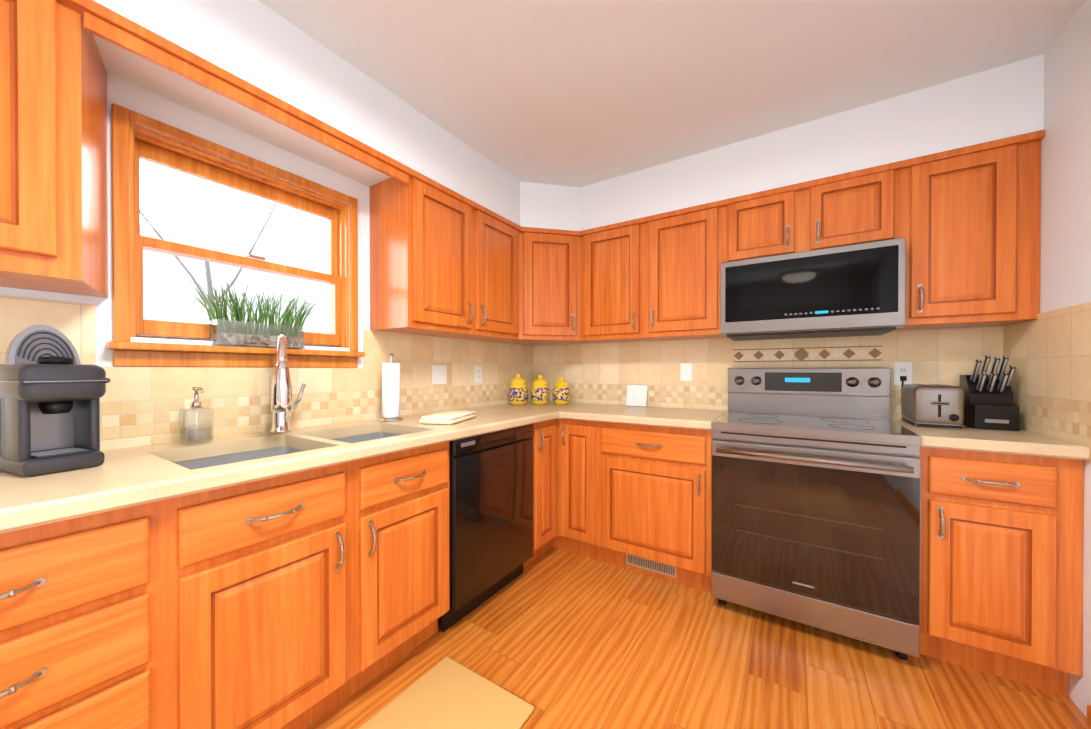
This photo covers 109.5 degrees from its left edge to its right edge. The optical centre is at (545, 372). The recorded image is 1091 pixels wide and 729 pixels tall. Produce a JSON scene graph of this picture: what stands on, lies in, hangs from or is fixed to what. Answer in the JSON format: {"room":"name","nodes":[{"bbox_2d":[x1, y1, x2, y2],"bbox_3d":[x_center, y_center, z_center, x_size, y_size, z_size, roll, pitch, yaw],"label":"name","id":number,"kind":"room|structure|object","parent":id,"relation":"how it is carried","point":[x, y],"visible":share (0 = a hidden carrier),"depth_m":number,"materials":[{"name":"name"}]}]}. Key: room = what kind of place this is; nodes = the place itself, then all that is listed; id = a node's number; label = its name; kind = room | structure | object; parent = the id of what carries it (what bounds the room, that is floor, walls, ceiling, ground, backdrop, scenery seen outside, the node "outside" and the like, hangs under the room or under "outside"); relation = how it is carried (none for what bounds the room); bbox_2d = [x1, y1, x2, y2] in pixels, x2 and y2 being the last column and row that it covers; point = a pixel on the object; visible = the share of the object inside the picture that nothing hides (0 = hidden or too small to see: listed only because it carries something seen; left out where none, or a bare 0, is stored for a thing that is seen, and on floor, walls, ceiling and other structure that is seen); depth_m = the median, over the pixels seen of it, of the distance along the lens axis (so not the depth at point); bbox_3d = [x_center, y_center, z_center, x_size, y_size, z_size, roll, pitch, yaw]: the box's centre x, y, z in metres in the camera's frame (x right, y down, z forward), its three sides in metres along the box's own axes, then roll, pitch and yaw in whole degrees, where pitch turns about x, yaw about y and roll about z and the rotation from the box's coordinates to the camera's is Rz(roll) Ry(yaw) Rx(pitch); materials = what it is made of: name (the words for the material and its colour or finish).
{"room":"kitchen","nodes":[
{"label":"kitchen","id":0,"kind":"room"},
{"bbox_2d":[0,73,369,367],"bbox_3d":[-1.473,-0.053,1.323,0.160,2.455,4.800,0,0,33],"label":"wall","id":1,"kind":"structure","parent":0,"point":[129,96],"depth_m":1.45,"materials":[{"name":"white paint"}]},
{"bbox_2d":[0,0,143,297],"bbox_3d":[-1.435,-0.604,0.924,0.328,0.728,0.565,0,0,33],"label":"upper cabinet","id":2,"kind":"object","parent":1,"relation":"attached to","point":[54,176],"depth_m":0.96,"materials":[{"name":"brown wood"}]},
{"bbox_2d":[83,11,409,184],"bbox_3d":[-0.928,-0.919,1.425,0.018,0.042,1.007,0,0,33],"label":"window valance","id":3,"kind":"object","parent":2,"relation":"attached to","point":[105,30],"visible":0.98,"depth_m":1.24,"materials":[{"name":"brown wood"}]},
{"bbox_2d":[106,103,364,367],"bbox_3d":[-1.232,-0.450,1.639,0.210,0.855,0.867,0,0,33],"label":"window","id":4,"kind":"structure","parent":1,"relation":"in","point":[132,145],"depth_m":1.49,"materials":[{"name":"brown wood"}]},
{"bbox_2d":[188,278,319,348],"bbox_3d":[-1.173,-0.235,1.595,0.101,0.265,0.454,0,0,33],"label":"planter","id":5,"kind":"object","parent":4,"relation":"on","point":[257,336],"visible":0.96,"depth_m":1.56,"materials":[{"name":"clear glass"}]},
{"bbox_2d":[370,165,479,338],"bbox_3d":[-0.664,-0.598,2.122,0.328,0.754,0.444,0,0,33],"label":"upper cabinet","id":6,"kind":"object","parent":1,"relation":"attached to","point":[448,262],"depth_m":1.97,"materials":[{"name":"brown wood"}]},
{"bbox_2d":[460,205,519,343],"bbox_3d":[-0.423,-0.600,2.498,0.328,0.754,0.449,0,0,33],"label":"upper cabinet","id":7,"kind":"object","parent":1,"relation":"attached to","point":[499,236],"depth_m":2.42,"materials":[{"name":"brown wood"}]},
{"bbox_2d":[516,226,579,345],"bbox_3d":[-0.015,-0.602,2.868,0.615,0.754,0.615,0,0,33],"label":"upper cabinet","id":8,"kind":"object","parent":1,"relation":"attached to","point":[549,258],"depth_m":2.64,"materials":[{"name":"brown wood"}]},
{"bbox_2d":[258,0,1085,187],"bbox_3d":[-0.262,-1.326,0.538,3.118,0.100,5.200,0,0,33],"label":"ceiling","id":9,"kind":"structure","parent":0,"point":[577,93],"depth_m":1.58,"materials":[{"name":"white paint"}]},
{"bbox_2d":[93,0,1043,230],"bbox_3d":[-0.046,-1.123,0.875,2.718,0.309,4.000,0,0,33],"label":"soffit","id":10,"kind":"structure","parent":9,"relation":"attached to","point":[259,44],"depth_m":1.73,"materials":[{"name":"white paint"}]},
{"bbox_2d":[306,547,1090,728],"bbox_3d":[-0.262,1.229,0.552,3.118,0.100,5.200,0,0,33],"label":"floor","id":11,"kind":"structure","parent":0,"point":[556,638],"depth_m":1.52,"materials":[{"name":"laminate"}]},
{"bbox_2d":[0,441,449,728],"bbox_3d":[-1.157,0.737,1.054,0.642,0.879,1.882,0,0,33],"label":"base cabinet","id":12,"kind":"object","parent":11,"relation":"on","point":[303,599],"visible":1,"depth_m":1.02,"materials":[{"name":"brown wood"}]},
{"bbox_2d":[359,657,533,728],"bbox_3d":[-0.440,1.166,1.115,0.440,0.018,0.815,0,0,33],"label":"floor mat","id":13,"kind":"object","parent":11,"relation":"on","point":[446,693],"visible":0.98,"depth_m":1.34,"materials":[{"name":"beige fabric"}]},
{"bbox_2d":[440,424,533,631],"bbox_3d":[-0.479,0.731,2.111,0.604,0.878,0.619,0,0,33],"label":"dishwasher","id":14,"kind":"object","parent":11,"relation":"on","point":[490,513],"visible":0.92,"depth_m":1.88,"materials":[{"name":"black plastic"}]},
{"bbox_2d":[523,419,711,592],"bbox_3d":[0.297,0.729,2.507,1.517,0.879,0.877,0,0,33],"label":"base cabinet","id":15,"kind":"object","parent":11,"relation":"on","point":[637,498],"visible":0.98,"depth_m":2.21,"materials":[{"name":"brown wood"}]},
{"bbox_2d":[0,401,595,533],"bbox_3d":[-0.752,0.369,1.688,0.640,0.243,3.390,0,0,33],"label":"countertop","id":16,"kind":"structure","parent":15,"relation":"on","point":[120,478],"depth_m":1.15,"materials":[{"name":"beige stone"}]},
{"bbox_2d":[0,325,109,476],"bbox_3d":[-1.317,0.062,1.020,0.249,0.378,0.151,0,0,22],"label":"coffee maker","id":17,"kind":"object","parent":16,"relation":"on","point":[52,389],"visible":1,"depth_m":0.98,"materials":[{"name":"grey plastic"}]},
{"bbox_2d":[178,387,213,445],"bbox_3d":[-1.204,0.150,1.336,0.090,0.198,0.086,0,0,33],"label":"soap dispenser","id":18,"kind":"object","parent":16,"relation":"on","point":[196,403],"visible":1,"depth_m":1.34,"materials":[{"name":"clear glass"}]},
{"bbox_2d":[270,334,305,433],"bbox_3d":[-1.030,0.048,1.544,0.252,0.400,0.190,0,0,33],"label":"faucet","id":19,"kind":"object","parent":16,"relation":"on","point":[283,405],"visible":1,"depth_m":1.44,"materials":[{"name":"silver metal"}]},
{"bbox_2d":[378,353,403,420],"bbox_3d":[-0.798,0.072,1.994,0.124,0.345,0.124,0,0,33],"label":"paper towel","id":20,"kind":"object","parent":16,"relation":"on","point":[390,391],"visible":1,"depth_m":1.96,"materials":[{"name":"white paper"}]},
{"bbox_2d":[419,410,475,424],"bbox_3d":[-0.490,0.226,1.965,0.171,0.036,0.300,0,0,13],"label":"dish towel","id":21,"kind":"object","parent":16,"relation":"on","point":[449,417],"visible":1,"depth_m":1.85,"materials":[{"name":"beige fabric"}]},
{"bbox_2d":[508,374,528,404],"bbox_3d":[-0.203,0.124,2.892,0.156,0.232,0.156,0,0,33],"label":"canister","id":22,"kind":"object","parent":16,"relation":"on","point":[518,393],"visible":1,"depth_m":2.84,"materials":[{"name":"ceramic"}]},
{"bbox_2d":[530,375,549,404],"bbox_3d":[-0.041,0.129,2.894,0.150,0.223,0.150,0,0,33],"label":"canister","id":23,"kind":"object","parent":16,"relation":"on","point":[539,393],"visible":1,"depth_m":2.84,"materials":[{"name":"ceramic"}]},
{"bbox_2d":[552,377,570,404],"bbox_3d":[0.118,0.136,2.893,0.140,0.209,0.140,0,0,33],"label":"canister","id":24,"kind":"object","parent":16,"relation":"on","point":[561,395],"visible":1,"depth_m":2.84,"materials":[{"name":"ceramic"}]},
{"bbox_2d":[560,404,728,430],"bbox_3d":[0.639,0.266,2.428,0.860,0.045,0.640,0,0,33],"label":"countertop","id":25,"kind":"structure","parent":15,"relation":"on","point":[699,419],"depth_m":2.26,"materials":[{"name":"beige stone"}]},
{"bbox_2d":[626,385,647,406],"bbox_3d":[0.653,0.166,2.763,0.150,0.147,0.040,0,0,33],"label":"card sign","id":26,"kind":"object","parent":25,"relation":"on","point":[636,395],"visible":0.98,"depth_m":2.76,"materials":[{"name":"white plastic"}]},
{"bbox_2d":[711,368,921,659],"bbox_3d":[1.293,0.574,1.943,0.760,1.195,0.712,0,0,33],"label":"range","id":27,"kind":"object","parent":11,"relation":"on","point":[815,520],"visible":1,"depth_m":1.71,"materials":[{"name":"silver metal"}]},
{"bbox_2d":[919,447,1083,696],"bbox_3d":[1.821,0.733,1.667,0.418,0.879,0.642,0,0,33],"label":"base cabinet","id":28,"kind":"object","parent":11,"relation":"on","point":[1001,588],"visible":0.96,"depth_m":1.42,"materials":[{"name":"brown wood"}]},
{"bbox_2d":[890,419,1089,459],"bbox_3d":[1.819,0.270,1.670,0.411,0.045,0.640,0,0,33],"label":"countertop","id":29,"kind":"structure","parent":28,"relation":"on","point":[1021,442],"depth_m":1.44,"materials":[{"name":"beige stone"}]},
{"bbox_2d":[901,384,963,429],"bbox_3d":[1.808,0.151,1.808,0.165,0.189,0.297,0,0,33],"label":"toaster","id":30,"kind":"object","parent":29,"relation":"on","point":[933,405],"visible":1,"depth_m":1.72,"materials":[{"name":"silver metal"}]},
{"bbox_2d":[900,376,906,388],"bbox_3d":[1.852,0.123,1.992,0.024,0.209,0.055,0,0,33],"label":"cord","id":31,"kind":"object","parent":30,"relation":"attached to","point":[903,378],"visible":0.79,"depth_m":2.00,"materials":[{"name":"black plastic"}]},
{"bbox_2d":[959,355,1019,430],"bbox_3d":[1.990,0.085,1.736,0.130,0.323,0.191,0,0,33],"label":"knife block","id":32,"kind":"object","parent":29,"relation":"on","point":[988,402],"visible":1,"depth_m":1.69,"materials":[{"name":"black wood"}]},
{"bbox_2d":[1040,0,1090,716],"bbox_3d":[0.948,-0.044,-0.233,0.160,2.455,4.800,0,0,33],"label":"wall","id":33,"kind":"structure","parent":0,"point":[1065,242],"depth_m":1.39,"materials":[{"name":"white paint"}]},
{"bbox_2d":[1087,705,1090,727],"bbox_3d":[1.046,1.147,0.091,0.017,0.070,2.840,0,0,33],"label":"baseboard","id":34,"kind":"structure","parent":33,"relation":"attached to","point":[1089,715],"depth_m":1.28,"materials":[{"name":"brown wood"}]},
{"bbox_3d":[1.079,-0.060,2.631,3.038,2.455,0.160,0,0,33],"label":"wall","id":35,"kind":"structure","parent":0,"visible":0},
{"bbox_2d":[0,295,1090,460],"bbox_3d":[0.116,0.151,1.135,2.718,0.850,3.400,0,0,33],"label":"backsplash","id":36,"kind":"structure","parent":35,"relation":"attached to","point":[1048,353],"depth_m":1.92,"materials":[{"name":"tile"}]},
{"bbox_2d":[432,365,446,384],"bbox_3d":[-0.661,0.014,2.412,0.010,0.120,0.118,0,0,33],"label":"light switch","id":37,"kind":"object","parent":36,"relation":"attached to","point":[439,374],"visible":1,"depth_m":2.41,"materials":[{"name":"white plastic"}]},
{"bbox_2d":[475,366,481,382],"bbox_3d":[-0.470,0.012,2.712,0.008,0.120,0.075,0,0,33],"label":"electrical outlet","id":38,"kind":"object","parent":36,"relation":"attached to","point":[478,374],"visible":1,"depth_m":2.71,"materials":[{"name":"white plastic"}]},
{"bbox_2d":[680,363,691,380],"bbox_3d":[0.949,-0.002,2.603,0.075,0.120,0.010,0,0,33],"label":"light switch","id":39,"kind":"object","parent":36,"relation":"attached to","point":[685,371],"visible":1,"depth_m":2.60,"materials":[{"name":"white plastic"}]},
{"bbox_2d":[893,362,912,384],"bbox_3d":[1.866,0.006,2.014,0.075,0.120,0.008,0,0,33],"label":"electrical outlet","id":40,"kind":"object","parent":36,"relation":"attached to","point":[902,369],"visible":0.92,"depth_m":2.01,"materials":[{"name":"white plastic"}]},
{"bbox_2d":[580,217,655,343],"bbox_3d":[0.515,-0.602,2.698,0.460,0.754,0.328,0,0,33],"label":"upper cabinet","id":41,"kind":"object","parent":35,"relation":"attached to","point":[611,256],"depth_m":2.55,"materials":[{"name":"brown wood"}]},
{"bbox_2d":[644,200,725,340],"bbox_3d":[0.899,-0.600,2.451,0.453,0.754,0.328,0,0,33],"label":"upper cabinet","id":42,"kind":"object","parent":35,"relation":"attached to","point":[684,248],"depth_m":2.31,"materials":[{"name":"brown wood"}]},
{"bbox_2d":[724,181,807,261],"bbox_3d":[1.250,-0.790,2.224,0.381,0.371,0.328,0,0,33],"label":"upper cabinet","id":43,"kind":"object","parent":35,"relation":"attached to","point":[772,222],"depth_m":2.07,"materials":[{"name":"brown wood"}]},
{"bbox_2d":[804,159,911,250],"bbox_3d":[1.578,-0.789,2.013,0.399,0.371,0.328,0,0,33],"label":"upper cabinet","id":44,"kind":"object","parent":35,"relation":"attached to","point":[873,204],"depth_m":1.86,"materials":[{"name":"brown wood"}]},
{"bbox_2d":[720,238,905,340],"bbox_3d":[1.389,-0.399,2.084,0.756,0.406,0.415,0,0,33],"label":"over-the-range microwave","id":45,"kind":"object","parent":44,"relation":"attached to","point":[851,290],"visible":1,"depth_m":1.89,"materials":[{"name":"silver metal"}]},
{"bbox_2d":[895,130,1044,330],"bbox_3d":[1.917,-0.596,1.797,0.406,0.754,0.328,0,0,33],"label":"upper cabinet","id":46,"kind":"object","parent":35,"relation":"attached to","point":[973,255],"depth_m":1.65,"materials":[{"name":"brown wood"}]},
{"label":"outside","id":47,"kind":"structure","parent":0,"visible":0},
{"bbox_2d":[140,159,327,266],"bbox_3d":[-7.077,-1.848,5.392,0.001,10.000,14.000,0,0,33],"label":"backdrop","id":48,"kind":"structure","parent":47,"point":[152,173],"depth_m":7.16,"materials":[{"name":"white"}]},
{"bbox_3d":[-4.259,1.237,3.598,6.700,0.850,14.000,0,0,33],"label":"ground","id":49,"kind":"structure","parent":47,"visible":0},
{"bbox_2d":[140,203,276,323],"bbox_3d":[-5.376,-2.297,3.685,4.883,6.329,4.543,0,0,33],"label":"tree","id":50,"kind":"object","parent":49,"relation":"on","point":[208,275],"depth_m":3.81,"materials":[{"name":"grey plant"}]},
{"bbox_2d":[140,225,329,344],"bbox_3d":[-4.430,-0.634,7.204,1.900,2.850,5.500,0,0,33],"label":"house","id":51,"kind":"structure","parent":49,"relation":"on","point":[227,276],"depth_m":5.59,"materials":[{"name":"white"}]}
]}

